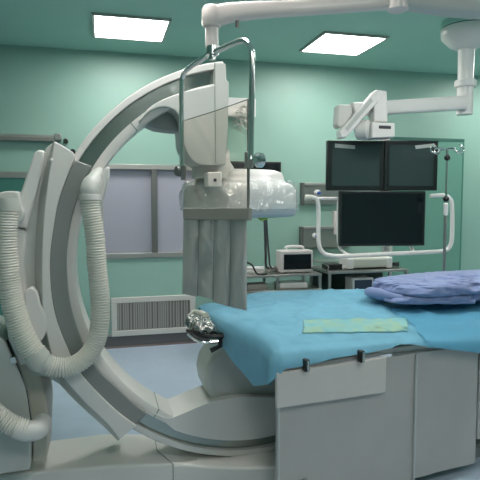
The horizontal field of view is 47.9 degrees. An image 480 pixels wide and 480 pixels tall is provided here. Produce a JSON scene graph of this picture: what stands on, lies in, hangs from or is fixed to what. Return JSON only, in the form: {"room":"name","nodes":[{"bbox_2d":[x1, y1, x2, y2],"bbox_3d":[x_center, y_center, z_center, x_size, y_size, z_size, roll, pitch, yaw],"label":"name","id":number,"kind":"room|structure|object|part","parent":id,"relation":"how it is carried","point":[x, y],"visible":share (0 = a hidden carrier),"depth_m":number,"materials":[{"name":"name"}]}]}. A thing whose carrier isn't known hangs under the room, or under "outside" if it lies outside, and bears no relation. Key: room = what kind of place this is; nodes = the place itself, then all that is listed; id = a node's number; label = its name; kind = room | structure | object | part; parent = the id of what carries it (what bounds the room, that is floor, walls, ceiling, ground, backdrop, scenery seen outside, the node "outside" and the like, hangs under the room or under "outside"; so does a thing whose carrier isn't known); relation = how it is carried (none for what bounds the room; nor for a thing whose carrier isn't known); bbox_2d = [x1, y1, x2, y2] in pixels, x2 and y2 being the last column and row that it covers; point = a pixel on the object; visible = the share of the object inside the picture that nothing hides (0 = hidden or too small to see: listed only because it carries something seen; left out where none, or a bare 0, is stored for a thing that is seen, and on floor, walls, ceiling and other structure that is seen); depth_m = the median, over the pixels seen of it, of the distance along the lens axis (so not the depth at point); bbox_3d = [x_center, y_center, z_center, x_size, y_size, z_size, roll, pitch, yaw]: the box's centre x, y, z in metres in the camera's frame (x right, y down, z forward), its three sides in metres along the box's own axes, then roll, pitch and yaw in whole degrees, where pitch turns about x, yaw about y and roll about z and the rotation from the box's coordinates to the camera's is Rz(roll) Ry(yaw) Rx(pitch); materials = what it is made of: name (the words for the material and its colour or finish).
{"room":"operating room","nodes":[
{"label":"operating room","id":0,"kind":"room"},
{"bbox_2d":[0,44,479,334],"bbox_3d":[0.015,-0.389,5.594,8.200,2.850,0.120,-1,4,-14],"label":"wall","id":1,"kind":"structure","parent":0,"point":[67,93],"depth_m":5.48,"materials":[{"name":"teal paint"}]},
{"bbox_2d":[0,172,27,315],"bbox_3d":[-2.742,0.171,4.822,1.655,1.567,0.050,-1,4,-14],"label":"door","id":2,"kind":"structure","parent":1,"relation":"in","point":[9,181],"depth_m":4.92,"materials":[{"name":"teal"}]},
{"bbox_3d":[-2.742,-0.583,4.766,1.655,0.055,0.050,-1,4,-14],"label":"rail","id":3,"kind":"part","parent":2,"relation":"part of","materials":[{"name":"silver metal"}]},
{"bbox_2d":[0,133,67,143],"bbox_3d":[-2.694,-0.922,4.753,2.254,0.083,0.090,-1,4,-14],"label":"door track","id":4,"kind":"object","parent":1,"relation":"attached to","point":[3,137],"visible":1,"depth_m":4.93,"materials":[{"name":"silver metal"}]},
{"bbox_3d":[-2.743,-0.908,4.747,2.157,0.032,0.080,-1,4,-14],"label":"rail","id":5,"kind":"part","parent":4,"relation":"part of","materials":[{"name":"silver metal"}]},
{"bbox_2d":[99,164,194,258],"bbox_3d":[-0.859,-0.284,5.353,1.062,0.914,0.110,-1,4,-14],"label":"window","id":6,"kind":"structure","parent":1,"relation":"in","point":[141,208],"depth_m":5.32,"materials":[{"name":"grey glass"}]},
{"bbox_3d":[-1.103,-0.279,5.296,0.461,0.814,0.010,-1,4,-14],"label":"pane","id":7,"kind":"part","parent":6,"relation":"part of","materials":[{"name":"glass"}]},
{"bbox_3d":[-0.609,-0.289,5.421,0.445,0.814,0.010,-1,4,-14],"label":"pane","id":8,"kind":"part","parent":6,"relation":"part of","materials":[{"name":"glass"}]},
{"bbox_2d":[105,341,196,348],"bbox_3d":[0.034,1.030,5.626,8.000,0.015,0.030,-1,4,-14],"label":"trim","id":9,"kind":"structure","parent":1,"relation":"attached to","point":[191,341],"depth_m":5.38,"materials":[{"name":"grey"}]},
{"bbox_2d":[111,295,194,336],"bbox_3d":[-0.855,0.749,5.378,0.830,0.384,0.030,-1,4,-14],"label":"air vent","id":10,"kind":"object","parent":1,"relation":"in","point":[143,315],"visible":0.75,"depth_m":5.36,"materials":[{"name":"grey metal"}]},
{"bbox_2d":[104,332,209,346],"bbox_3d":[0.033,0.972,5.628,8.000,0.100,0.018,-1,4,-14],"label":"baseboard","id":11,"kind":"structure","parent":1,"relation":"attached to","point":[170,337],"depth_m":5.38,"materials":[{"name":"grey"}]},
{"bbox_2d":[228,97,255,134],"bbox_3d":[0.001,-1.224,5.383,0.306,0.367,0.160,-1,4,-14],"label":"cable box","id":12,"kind":"object","parent":1,"relation":"attached to","point":[238,111],"visible":0.76,"depth_m":5.32,"materials":[{"name":"white plastic"}]},
{"bbox_2d":[230,161,280,171],"bbox_3d":[0.130,-0.578,5.514,0.592,0.440,0.064,-1,4,-14],"label":"wall display","id":13,"kind":"object","parent":1,"relation":"attached to","point":[276,166],"visible":0.24,"depth_m":5.50,"materials":[{"name":"black plastic"}]},
{"bbox_2d":[300,183,338,204],"bbox_3d":[0.935,-0.486,5.700,0.599,0.234,0.116,-1,4,-14],"label":"outlet panel","id":14,"kind":"object","parent":1,"relation":"attached to","point":[316,189],"visible":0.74,"depth_m":5.67,"materials":[{"name":"silver metal"}]},
{"bbox_3d":[0.652,-0.483,5.657,0.030,0.234,0.060,-1,4,-14],"label":"frame","id":15,"kind":"part","parent":14,"relation":"part of","materials":[{"name":"silver metal"}]},
{"bbox_2d":[314,190,320,195],"bbox_3d":[0.819,-0.492,5.646,0.068,0.068,0.071,-1,4,-14],"label":"socket","id":16,"kind":"object","parent":14,"relation":"attached to","point":[316,192],"depth_m":5.65,"materials":[{"name":"blue"}]},
{"bbox_2d":[299,226,349,248],"bbox_3d":[0.912,-0.028,5.728,0.567,0.236,0.116,-1,4,-14],"label":"outlet panel","id":17,"kind":"object","parent":1,"relation":"attached to","point":[307,234],"visible":0.5,"depth_m":5.71,"materials":[{"name":"silver metal"}]},
{"bbox_3d":[0.645,-0.025,5.689,0.030,0.236,0.060,-1,4,-14],"label":"frame","id":18,"kind":"part","parent":17,"relation":"part of","materials":[{"name":"silver metal"}]},
{"bbox_2d":[332,211,336,234],"bbox_3d":[1.064,-0.185,5.779,0.143,0.249,0.070,-1,4,-14],"label":"wall dispenser","id":19,"kind":"object","parent":1,"relation":"attached to","point":[334,213],"visible":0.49,"depth_m":5.74,"materials":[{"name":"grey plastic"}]},
{"bbox_2d":[383,137,464,276],"bbox_3d":[2.042,-0.133,6.042,0.979,1.993,0.048,-1,4,-14],"label":"door","id":20,"kind":"structure","parent":1,"relation":"in","point":[434,217],"depth_m":6.06,"materials":[{"name":"teal paint"}]},
{"bbox_3d":[2.042,-1.112,5.970,0.979,0.030,0.048,-1,4,-14],"label":"frame","id":21,"kind":"part","parent":20,"relation":"part of","materials":[{"name":"teal"}]},
{"bbox_2d":[0,0,479,75],"bbox_3d":[1.014,-1.571,1.576,8.200,0.100,8.170,-1,4,-14],"label":"ceiling","id":22,"kind":"structure","parent":0,"point":[414,44],"depth_m":4.55,"materials":[{"name":"teal paint"}]},
{"bbox_2d":[91,12,171,42],"bbox_3d":[-0.892,-1.719,4.394,0.600,0.020,0.600,-1,4,-14],"label":"recessed light","id":23,"kind":"object","parent":22,"relation":"in","point":[104,25],"visible":1,"depth_m":4.36,"materials":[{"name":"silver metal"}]},
{"bbox_2d":[174,0,479,309],"bbox_3d":[0.648,-0.636,2.136,1.988,1.848,0.556,1,4,7],"label":"shield","id":24,"kind":"object","parent":22,"relation":"hanging from","point":[214,239],"visible":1,"depth_m":2.19,"materials":[{"name":"silver metal"}]},
{"bbox_3d":[-0.280,-0.322,2.521,0.040,0.052,0.052,-3,5,-34],"label":"knob","id":25,"kind":"part","parent":24,"relation":"part of","materials":[{"name":"silver metal"}]},
{"bbox_3d":[-0.116,-0.860,2.234,0.054,0.130,0.054,-1,4,-14],"label":"drop post","id":26,"kind":"part","parent":24,"relation":"part of","materials":[{"name":"white metal"}]},
{"bbox_3d":[-0.112,-0.554,2.251,0.022,0.494,0.590,-3,5,-34],"label":"frame","id":27,"kind":"part","parent":24,"relation":"part of","materials":[{"name":"silver metal"}]},
{"bbox_3d":[0.070,-0.292,1.977,0.040,0.054,0.054,-3,5,-34],"label":"knob","id":28,"kind":"part","parent":24,"relation":"part of","materials":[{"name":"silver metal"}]},
{"bbox_3d":[0.253,-0.930,2.191,0.757,0.108,0.063,0,4,6],"label":"spring arm","id":29,"kind":"part","parent":24,"relation":"part of","materials":[{"name":"white metal"}]},
{"bbox_3d":[1.067,-0.937,2.138,0.896,0.140,0.122,0,4,-1],"label":"extension arm","id":30,"kind":"part","parent":24,"relation":"part of","materials":[{"name":"white metal"}]},
{"bbox_2d":[299,31,389,55],"bbox_3d":[0.917,-1.752,4.840,0.600,0.020,0.600,-1,4,-14],"label":"recessed light","id":31,"kind":"object","parent":22,"relation":"in","point":[327,42],"visible":1,"depth_m":4.80,"materials":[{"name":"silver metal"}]},
{"bbox_2d":[304,17,479,257],"bbox_3d":[1.253,-0.784,4.117,1.502,1.844,0.390,-1,4,-19],"label":"boom","id":32,"kind":"object","parent":22,"relation":"hanging from","point":[460,35],"visible":0.9,"depth_m":4.09,"materials":[{"name":"white metal"}]},
{"bbox_2d":[326,140,383,190],"bbox_3d":[0.870,-0.562,4.090,0.437,0.374,0.056,0,4,-5],"label":"monitor","id":33,"kind":"object","parent":32,"relation":"attached to","point":[350,165],"visible":1,"depth_m":4.07,"materials":[{"name":"black plastic"}]},
{"bbox_3d":[0.854,-0.908,3.934,0.281,0.339,0.110,0,4,-5],"label":"spring arm","id":34,"kind":"part","parent":32,"relation":"part of","materials":[{"name":"white metal"}]},
{"bbox_3d":[1.013,-0.973,3.959,0.108,0.231,0.120,0,4,-5],"label":"pivot post","id":35,"kind":"part","parent":32,"relation":"part of","materials":[{"name":"white metal"}]},
{"bbox_2d":[338,191,425,245],"bbox_3d":[1.083,-0.164,4.129,0.668,0.418,0.053,0,4,-5],"label":"monitor","id":36,"kind":"object","parent":32,"relation":"attached to","point":[365,218],"visible":1,"depth_m":4.10,"materials":[{"name":"black"}]},
{"bbox_3d":[1.284,-1.016,4.101,0.960,0.198,0.097,-1,4,-15],"label":"horizontal arm","id":37,"kind":"part","parent":32,"relation":"part of","materials":[{"name":"white metal"}]},
{"bbox_2d":[383,140,437,190],"bbox_3d":[1.300,-0.567,4.125,0.416,0.377,0.056,0,4,-5],"label":"monitor","id":38,"kind":"object","parent":32,"relation":"attached to","point":[408,165],"visible":0.84,"depth_m":4.10,"materials":[{"name":"black plastic"}]},
{"bbox_3d":[1.779,-1.692,4.230,0.380,0.050,0.380,-1,4,-14],"label":"ceiling plate","id":39,"kind":"part","parent":32,"relation":"part of","materials":[{"name":"teal paint"}]},
{"bbox_2d":[50,343,479,479],"bbox_3d":[1.014,1.371,1.794,8.200,0.100,8.170,-1,4,-14],"label":"floor","id":40,"kind":"structure","parent":0,"point":[169,371],"depth_m":4.28,"materials":[{"name":"blue plastic"}]},
{"bbox_2d":[0,61,295,479],"bbox_3d":[-0.098,0.141,3.322,1.556,2.129,2.956,4,6,40],"label":"machine","id":41,"kind":"object","parent":40,"relation":"on","point":[222,428],"visible":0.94,"depth_m":2.60,"materials":[{"name":"white plastic"}]},
{"bbox_3d":[-1.052,0.251,2.647,0.136,0.633,0.360,-1,4,-14],"label":"panel","id":42,"kind":"part","parent":41,"relation":"part of","materials":[{"name":"white plastic"}]},
{"bbox_3d":[-1.000,-0.243,2.624,0.138,0.354,0.380,-1,4,-14],"label":"panel","id":43,"kind":"part","parent":41,"relation":"part of","materials":[{"name":"white plastic"}]},
{"bbox_3d":[-0.300,-0.623,2.731,0.438,0.499,0.275,-1,4,-14],"label":"detector arm","id":44,"kind":"part","parent":41,"relation":"part of","materials":[{"name":"white plastic"}]},
{"bbox_2d":[247,266,321,292],"bbox_3d":[0.288,0.650,5.136,0.856,0.846,0.450,-1,4,-14],"label":"table","id":45,"kind":"object","parent":40,"relation":"on","point":[271,287],"depth_m":4.96,"materials":[{"name":"silver metal"}]},
{"bbox_3d":[0.135,0.274,4.969,0.197,0.071,0.143,-1,4,-14],"label":"cable coil","id":46,"kind":"part","parent":45,"relation":"part of","materials":[{"name":"white plastic"}]},
{"bbox_2d":[247,262,266,274],"bbox_3d":[0.097,0.256,4.850,0.308,0.137,0.016,-1,4,-14],"label":"cable","id":47,"kind":"object","parent":45,"relation":"on","point":[247,262],"visible":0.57,"depth_m":4.86,"materials":[{"name":"black plastic"}]},
{"bbox_2d":[247,282,267,289],"bbox_3d":[0.142,0.425,5.014,0.206,0.044,0.160,-1,4,-14],"label":"paper stack","id":48,"kind":"object","parent":45,"relation":"on","point":[251,285],"visible":0.76,"depth_m":4.95,"materials":[{"name":"grey paper"}]},
{"bbox_3d":[0.291,0.273,5.042,0.124,0.063,0.089,-1,4,-14],"label":"cable coil","id":49,"kind":"part","parent":45,"relation":"part of","materials":[{"name":"grey plastic"}]},
{"bbox_3d":[0.340,0.712,4.936,0.026,0.751,0.026,-1,4,-14],"label":"leg","id":50,"kind":"part","parent":45,"relation":"part of","materials":[{"name":"silver metal"}]},
{"bbox_2d":[247,269,321,277],"bbox_3d":[0.288,0.311,5.110,0.856,0.022,0.450,-1,4,-14],"label":"shelf","id":51,"kind":"object","parent":45,"relation":"attached to","point":[277,274],"depth_m":4.94,"materials":[{"name":"silver metal"}]},
{"bbox_2d":[247,283,321,292],"bbox_3d":[0.288,0.449,5.121,0.856,0.018,0.450,-1,4,-14],"label":"shelf","id":52,"kind":"object","parent":45,"relation":"attached to","point":[271,287],"depth_m":4.97,"materials":[{"name":"silver metal"}]},
{"bbox_2d":[274,280,307,288],"bbox_3d":[0.475,0.415,5.073,0.280,0.054,0.170,-1,4,-14],"label":"tray","id":53,"kind":"object","parent":45,"relation":"on","point":[283,284],"visible":0.95,"depth_m":5.00,"materials":[{"name":"white plastic"}]},
{"bbox_2d":[276,245,312,272],"bbox_3d":[0.512,0.174,5.076,0.322,0.258,0.148,-1,4,-14],"label":"monitor","id":54,"kind":"object","parent":45,"relation":"on","point":[287,260],"visible":0.97,"depth_m":5.01,"materials":[{"name":"grey plastic"}]},
{"bbox_3d":[0.507,0.073,5.051,0.197,0.054,0.028,-1,4,-14],"label":"handle","id":55,"kind":"part","parent":54,"relation":"part of","materials":[{"name":"white plastic"}]},
{"bbox_3d":[0.741,0.704,5.038,0.026,0.751,0.026,-1,4,-14],"label":"leg","id":56,"kind":"part","parent":45,"relation":"part of","materials":[{"name":"silver metal"}]},
{"bbox_2d":[309,246,408,289],"bbox_3d":[1.173,0.557,5.379,0.864,0.995,0.504,-1,4,-14],"label":"equipment cart","id":57,"kind":"object","parent":40,"relation":"on","point":[331,279],"depth_m":5.47,"materials":[{"name":"silver metal"}]},
{"bbox_3d":[1.161,0.236,5.343,0.834,0.071,0.487,-1,4,-14],"label":"guard rail","id":58,"kind":"part","parent":57,"relation":"part of","materials":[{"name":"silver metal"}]},
{"bbox_3d":[0.835,0.697,5.060,0.024,0.762,0.024,-1,4,-14],"label":"leg","id":59,"kind":"part","parent":57,"relation":"part of","materials":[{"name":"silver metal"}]},
{"bbox_2d":[322,262,341,269],"bbox_3d":[0.884,0.251,5.201,0.140,0.054,0.180,-1,4,-14],"label":"box","id":60,"kind":"object","parent":57,"relation":"on","point":[332,265],"visible":0.84,"depth_m":5.12,"materials":[{"name":"black plastic"}]},
{"bbox_3d":[1.113,0.608,5.581,0.783,0.662,0.010,-1,4,-14],"label":"panel","id":61,"kind":"part","parent":57,"relation":"part of","materials":[{"name":"black metal"}]},
{"bbox_2d":[345,275,372,288],"bbox_3d":[1.152,0.455,5.226,0.219,0.203,0.174,-1,4,-14],"label":"meter","id":62,"kind":"object","parent":57,"relation":"on","point":[358,281],"visible":0.6,"depth_m":5.15,"materials":[{"name":"white plastic"}]},
{"bbox_2d":[339,256,391,269],"bbox_3d":[1.226,0.214,5.276,0.473,0.117,0.210,-1,4,-14],"label":"medical device","id":63,"kind":"object","parent":57,"relation":"on","point":[379,262],"visible":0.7,"depth_m":5.19,"materials":[{"name":"white plastic"}]},
{"bbox_3d":[1.226,0.267,5.279,0.425,0.011,0.160,-1,4,-14],"label":"plate","id":64,"kind":"part","parent":63,"relation":"part of","materials":[{"name":"black plastic"}]},
{"bbox_3d":[1.549,0.541,5.594,0.030,0.995,0.030,-1,4,-14],"label":"post","id":65,"kind":"part","parent":57,"relation":"part of","materials":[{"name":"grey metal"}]},
{"bbox_3d":[1.526,0.240,5.356,0.123,0.054,0.088,-1,4,-14],"label":"cable coil","id":66,"kind":"part","parent":57,"relation":"part of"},
{"bbox_2d":[330,344,479,457],"bbox_3d":[1.047,0.829,3.197,2.300,0.775,0.761,-2,5,-24],"label":"table","id":67,"kind":"object","parent":40,"relation":"on","point":[402,349],"visible":0.02,"depth_m":2.69,"materials":[{"name":"grey metal"}]},
{"bbox_2d":[198,288,479,385],"bbox_3d":[0.824,0.472,3.074,1.986,0.333,0.912,-2,5,-24],"label":"drape","id":68,"kind":"object","parent":67,"relation":"on","point":[263,340],"visible":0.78,"depth_m":2.70,"materials":[{"name":"blue fabric"}]},
{"bbox_2d":[209,333,222,352],"bbox_3d":[-0.118,0.512,2.697,0.075,0.098,0.044,-1,4,-14],"label":"clamp","id":69,"kind":"object","parent":68,"relation":"attached to","point":[220,341],"visible":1,"depth_m":2.68,"materials":[{"name":"black plastic"}]},
{"bbox_2d":[185,309,223,343],"bbox_3d":[-0.198,0.446,2.815,0.186,0.125,0.320,-1,4,-14],"label":"support","id":70,"kind":"object","parent":69,"relation":"attached to","point":[199,324],"visible":0.95,"depth_m":2.70,"materials":[{"name":"silver metal"}]},
{"bbox_3d":[-0.180,0.494,2.702,0.190,0.045,0.072,1,4,12],"label":"support rail","id":71,"kind":"part","parent":70,"relation":"part of","materials":[{"name":"silver metal"}]},
{"bbox_3d":[-0.120,0.539,2.689,0.065,0.045,0.025,-1,4,-14],"label":"handle","id":72,"kind":"part","parent":69,"relation":"part of","materials":[{"name":"black plastic"}]},
{"bbox_2d":[302,318,407,332],"bbox_3d":[0.580,0.419,2.664,0.693,0.065,0.186,-2,5,-20],"label":"pad","id":73,"kind":"object","parent":68,"relation":"on","point":[353,325],"visible":1,"depth_m":2.63,"materials":[{"name":"green fabric"}]},
{"bbox_2d":[275,348,479,479],"bbox_3d":[0.956,0.855,2.685,1.754,0.738,0.084,-2,5,-24],"label":"skirt","id":74,"kind":"object","parent":67,"relation":"hanging from","point":[412,416],"visible":0.97,"depth_m":2.58,"materials":[{"name":"grey plastic"}]},
{"bbox_3d":[0.509,0.901,2.519,0.766,0.670,0.020,-2,5,-24],"label":"skirt panel","id":75,"kind":"part","parent":74,"relation":"part of","materials":[{"name":"grey plastic"}]},
{"bbox_3d":[1.053,0.868,2.763,0.416,0.640,0.018,-2,5,-24],"label":"skirt panel","id":76,"kind":"part","parent":74,"relation":"part of","materials":[{"name":"grey plastic"}]},
{"bbox_3d":[1.502,0.793,2.962,0.530,0.520,0.018,-2,5,-24],"label":"skirt panel","id":77,"kind":"part","parent":74,"relation":"part of","materials":[{"name":"grey plastic"}]},
{"bbox_3d":[1.206,0.522,2.837,2.280,0.030,0.018,-2,5,-24],"label":"rail","id":78,"kind":"part","parent":67,"relation":"part of","materials":[{"name":"silver metal"}]},
{"bbox_2d":[430,143,464,270],"bbox_3d":[1.512,0.238,3.945,0.494,1.842,0.554,-1,4,-14],"label":"stand","id":79,"kind":"object","parent":40,"relation":"on","point":[446,157],"visible":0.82,"depth_m":3.89,"materials":[{"name":"silver metal"}]},
{"bbox_3d":[1.488,-0.296,3.900,0.044,0.044,0.044,-1,4,-14],"label":"height knob","id":80,"kind":"part","parent":79,"relation":"part of","materials":[{"name":"black plastic"}]},
{"bbox_3d":[1.488,-0.591,3.878,0.044,0.044,0.044,-1,4,-14],"label":"height knob","id":81,"kind":"part","parent":79,"relation":"part of","materials":[{"name":"black plastic"}]},
{"bbox_3d":[1.359,0.469,3.007,1.117,0.205,0.597,-1,4,-14],"label":"drape overlay","id":82,"kind":"object","parent":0,"visible":0},
{"bbox_2d":[364,269,479,304],"bbox_3d":[1.281,0.268,3.238,1.173,0.145,0.506,-2,5,-25],"label":"folded blanket","id":83,"kind":"object","parent":82,"relation":"on","point":[458,286],"visible":1,"depth_m":2.98,"materials":[{"name":"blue fabric"}]}
]}

